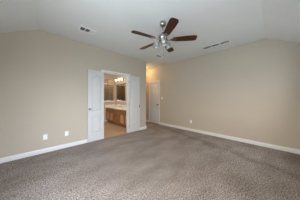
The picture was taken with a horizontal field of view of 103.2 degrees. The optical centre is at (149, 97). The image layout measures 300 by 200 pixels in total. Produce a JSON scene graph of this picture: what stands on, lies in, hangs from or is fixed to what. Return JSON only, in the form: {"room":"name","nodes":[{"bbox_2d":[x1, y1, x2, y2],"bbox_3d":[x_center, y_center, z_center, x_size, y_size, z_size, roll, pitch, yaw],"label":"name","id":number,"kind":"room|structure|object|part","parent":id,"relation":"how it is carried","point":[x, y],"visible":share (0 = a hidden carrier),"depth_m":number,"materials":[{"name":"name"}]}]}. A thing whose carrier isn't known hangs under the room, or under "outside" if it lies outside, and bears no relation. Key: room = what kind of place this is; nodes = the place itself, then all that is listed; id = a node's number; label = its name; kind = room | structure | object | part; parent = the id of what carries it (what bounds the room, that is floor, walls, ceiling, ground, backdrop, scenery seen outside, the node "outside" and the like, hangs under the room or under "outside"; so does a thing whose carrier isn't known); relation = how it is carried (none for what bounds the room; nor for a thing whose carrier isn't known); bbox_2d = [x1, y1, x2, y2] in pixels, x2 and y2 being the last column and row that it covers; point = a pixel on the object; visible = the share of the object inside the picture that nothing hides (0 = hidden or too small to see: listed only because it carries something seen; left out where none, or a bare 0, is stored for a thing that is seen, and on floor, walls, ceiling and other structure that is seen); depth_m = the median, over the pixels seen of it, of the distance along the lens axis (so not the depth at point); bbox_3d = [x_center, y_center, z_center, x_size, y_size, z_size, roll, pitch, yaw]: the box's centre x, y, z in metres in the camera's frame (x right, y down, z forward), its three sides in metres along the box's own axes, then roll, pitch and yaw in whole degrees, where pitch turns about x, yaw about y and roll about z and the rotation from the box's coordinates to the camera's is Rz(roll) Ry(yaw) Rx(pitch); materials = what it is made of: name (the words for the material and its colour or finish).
{"room":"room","nodes":[
{"label":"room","id":0,"kind":"room"},
{"bbox_2d":[0,30,145,157],"bbox_3d":[-1.625,-0.130,3.510,3.940,2.740,0.120,0,0,-44],"label":"wall","id":1,"kind":"structure","parent":0,"point":[43,75],"depth_m":2.72,"materials":[{"name":"beige paint"}]},
{"bbox_2d":[0,126,146,162],"bbox_3d":[-2.116,1.192,4.122,3.836,0.095,1.716,0,0,-44],"label":"baseboard","id":2,"kind":"structure","parent":1,"relation":"attached to","point":[36,152],"depth_m":2.65,"materials":[{"name":"white paint"}]},
{"bbox_2d":[87,69,103,141],"bbox_3d":[-1.532,0.218,3.406,0.460,2.015,0.114,0,0,-44],"label":"door","id":3,"kind":"structure","parent":1,"relation":"in","point":[95,79],"depth_m":3.40,"materials":[{"name":"white paint"}]},
{"bbox_2d":[101,70,129,132],"bbox_3d":[-1.137,0.194,3.980,1.029,2.092,0.158,0,0,-44],"label":"trim","id":4,"kind":"structure","parent":1,"relation":"attached to","point":[104,71],"depth_m":4.24,"materials":[{"name":"white paint"}]},
{"bbox_2d":[129,76,139,131],"bbox_3d":[-0.568,0.218,4.370,0.460,2.015,0.052,0,0,-44],"label":"door","id":5,"kind":"structure","parent":1,"relation":"in","point":[134,82],"depth_m":4.35,"materials":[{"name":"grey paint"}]},
{"bbox_2d":[104,79,112,99],"bbox_3d":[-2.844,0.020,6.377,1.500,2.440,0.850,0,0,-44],"label":"mirror","id":6,"kind":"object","parent":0,"point":[108,89],"depth_m":7.04,"materials":[{"name":"mirror"}]},
{"bbox_2d":[104,75,114,119],"bbox_3d":[-2.768,0.020,5.792,2.200,2.440,0.100,0,0,-44],"label":"wall","id":7,"kind":"structure","parent":0,"point":[107,77],"depth_m":6.35,"materials":[{"name":"beige paint"}]},
{"bbox_2d":[115,75,125,100],"bbox_3d":[-1.440,-0.020,6.038,0.060,2.520,3.280,0,0,-44],"label":"wall","id":8,"kind":"structure","parent":0,"point":[117,77],"depth_m":6.29,"materials":[{"name":"beige paint"}]},
{"bbox_2d":[104,101,125,104],"bbox_3d":[-1.391,0.248,5.436,0.700,0.192,2.318,0,0,-44],"label":"trim","id":9,"kind":"structure","parent":8,"relation":"attached to","point":[105,102],"depth_m":6.19,"materials":[{"name":"beige stone"}]},
{"bbox_2d":[105,104,125,106],"bbox_3d":[-1.324,0.398,5.499,0.514,0.105,2.316,0,0,-44],"label":"backsplash","id":10,"kind":"structure","parent":8,"relation":"attached to","point":[110,104],"depth_m":6.21,"materials":[{"name":"beige stone"}]},
{"bbox_2d":[117,83,125,100],"bbox_3d":[-1.151,-0.280,5.678,0.018,0.860,1.800,0,0,-44],"label":"bathroom mirror","id":11,"kind":"object","parent":8,"relation":"attached to","point":[121,88],"visible":0.49,"depth_m":5.97,"materials":[{"name":"brown mirror"}]},
{"bbox_2d":[0,122,299,199],"bbox_3d":[-0.920,1.290,3.568,5.040,0.100,7.570,0,0,-44],"label":"floor","id":12,"kind":"structure","parent":0,"point":[156,162],"depth_m":2.03,"materials":[{"name":"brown carpet"}]},
{"bbox_2d":[106,108,125,127],"bbox_3d":[-1.328,0.875,5.494,0.527,0.739,2.316,0,0,-44],"label":"vanity cabinet","id":13,"kind":"object","parent":12,"relation":"on","point":[115,116],"visible":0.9,"depth_m":5.34,"materials":[{"name":"brown wood"}]},
{"bbox_2d":[105,104,125,110],"bbox_3d":[-1.324,0.425,5.499,0.514,0.160,2.316,0,0,-44],"label":"countertop","id":14,"kind":"structure","parent":13,"relation":"on","point":[112,106],"depth_m":5.81,"materials":[{"name":"beige stone"}]},
{"bbox_2d":[0,0,299,69],"bbox_3d":[-0.374,-1.355,2.971,5.076,0.450,6.027,0,0,-44],"label":"ceiling","id":15,"kind":"structure","parent":0,"point":[242,22],"depth_m":2.30,"materials":[{"name":"white paint"}]},
{"bbox_2d":[78,25,96,34],"bbox_3d":[-1.387,-1.494,2.631,0.330,0.012,0.205,0,0,-44],"label":"ceiling vent","id":16,"kind":"object","parent":15,"relation":"in","point":[81,28],"visible":1,"depth_m":2.62,"materials":[{"name":"white metal"}]},
{"bbox_2d":[131,18,196,56],"bbox_3d":[0.218,-1.157,2.375,1.246,0.686,1.208,0,0,-44],"label":"ceiling fan","id":17,"kind":"object","parent":15,"relation":"hanging from","point":[172,23],"visible":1,"depth_m":2.26,"materials":[{"name":"brown wood"}]},
{"bbox_3d":[-0.115,-1.147,2.151,0.456,0.037,0.142,0,0,-28],"label":"blade","id":18,"kind":"part","parent":17,"relation":"part of","materials":[{"name":"brown wood"}]},
{"bbox_3d":[0.129,-1.053,2.415,0.139,0.145,0.128,0,0,28],"label":"lamp shade","id":19,"kind":"part","parent":17,"relation":"part of","materials":[{"name":"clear glass"}]},
{"bbox_3d":[0.253,-1.053,2.209,0.128,0.145,0.139,0,0,0],"label":"lamp shade","id":20,"kind":"part","parent":17,"relation":"part of","materials":[{"name":"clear glass"}]},
{"bbox_3d":[0.377,-1.053,2.415,0.139,0.145,0.128,0,0,-28],"label":"lamp shade","id":21,"kind":"part","parent":17,"relation":"part of","materials":[{"name":"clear glass"}]},
{"bbox_3d":[0.328,-1.147,1.938,0.142,0.037,0.456,0,0,-10],"label":"blade","id":22,"kind":"part","parent":17,"relation":"part of","materials":[{"name":"brown wood"}]},
{"bbox_3d":[0.667,-1.147,2.293,0.456,0.037,0.142,0,0,8],"label":"blade","id":23,"kind":"part","parent":17,"relation":"part of","materials":[{"name":"brown wood"}]},
{"bbox_2d":[202,39,230,49],"bbox_3d":[1.848,-1.494,3.357,0.190,0.012,0.720,0,0,-44],"label":"ceiling vent","id":24,"kind":"object","parent":15,"relation":"in","point":[225,41],"visible":1,"depth_m":3.33,"materials":[{"name":"white metal"}]},
{"bbox_2d":[146,39,299,149],"bbox_3d":[1.405,-0.130,4.696,0.120,2.740,5.990,0,0,-44],"label":"wall","id":25,"kind":"structure","parent":0,"point":[250,91],"depth_m":3.42,"materials":[{"name":"beige paint"}]},
{"bbox_2d":[150,82,158,123],"bbox_3d":[0.207,0.225,5.855,0.114,2.015,0.600,0,0,-44],"label":"door","id":26,"kind":"structure","parent":25,"relation":"in","point":[154,86],"depth_m":5.86,"materials":[{"name":"grey paint"}]},
{"bbox_2d":[149,80,159,123],"bbox_3d":[0.248,0.194,5.895,0.136,2.092,0.744,0,0,-44],"label":"trim","id":27,"kind":"structure","parent":25,"relation":"attached to","point":[155,80],"depth_m":5.78,"materials":[{"name":"white paint"}]},
{"bbox_2d":[146,120,299,153],"bbox_3d":[1.013,1.192,4.322,0.964,0.095,5.750,0,0,-44],"label":"baseboard","id":28,"kind":"structure","parent":25,"relation":"attached to","point":[296,151],"depth_m":3.37,"materials":[{"name":"white paint"}]}
]}

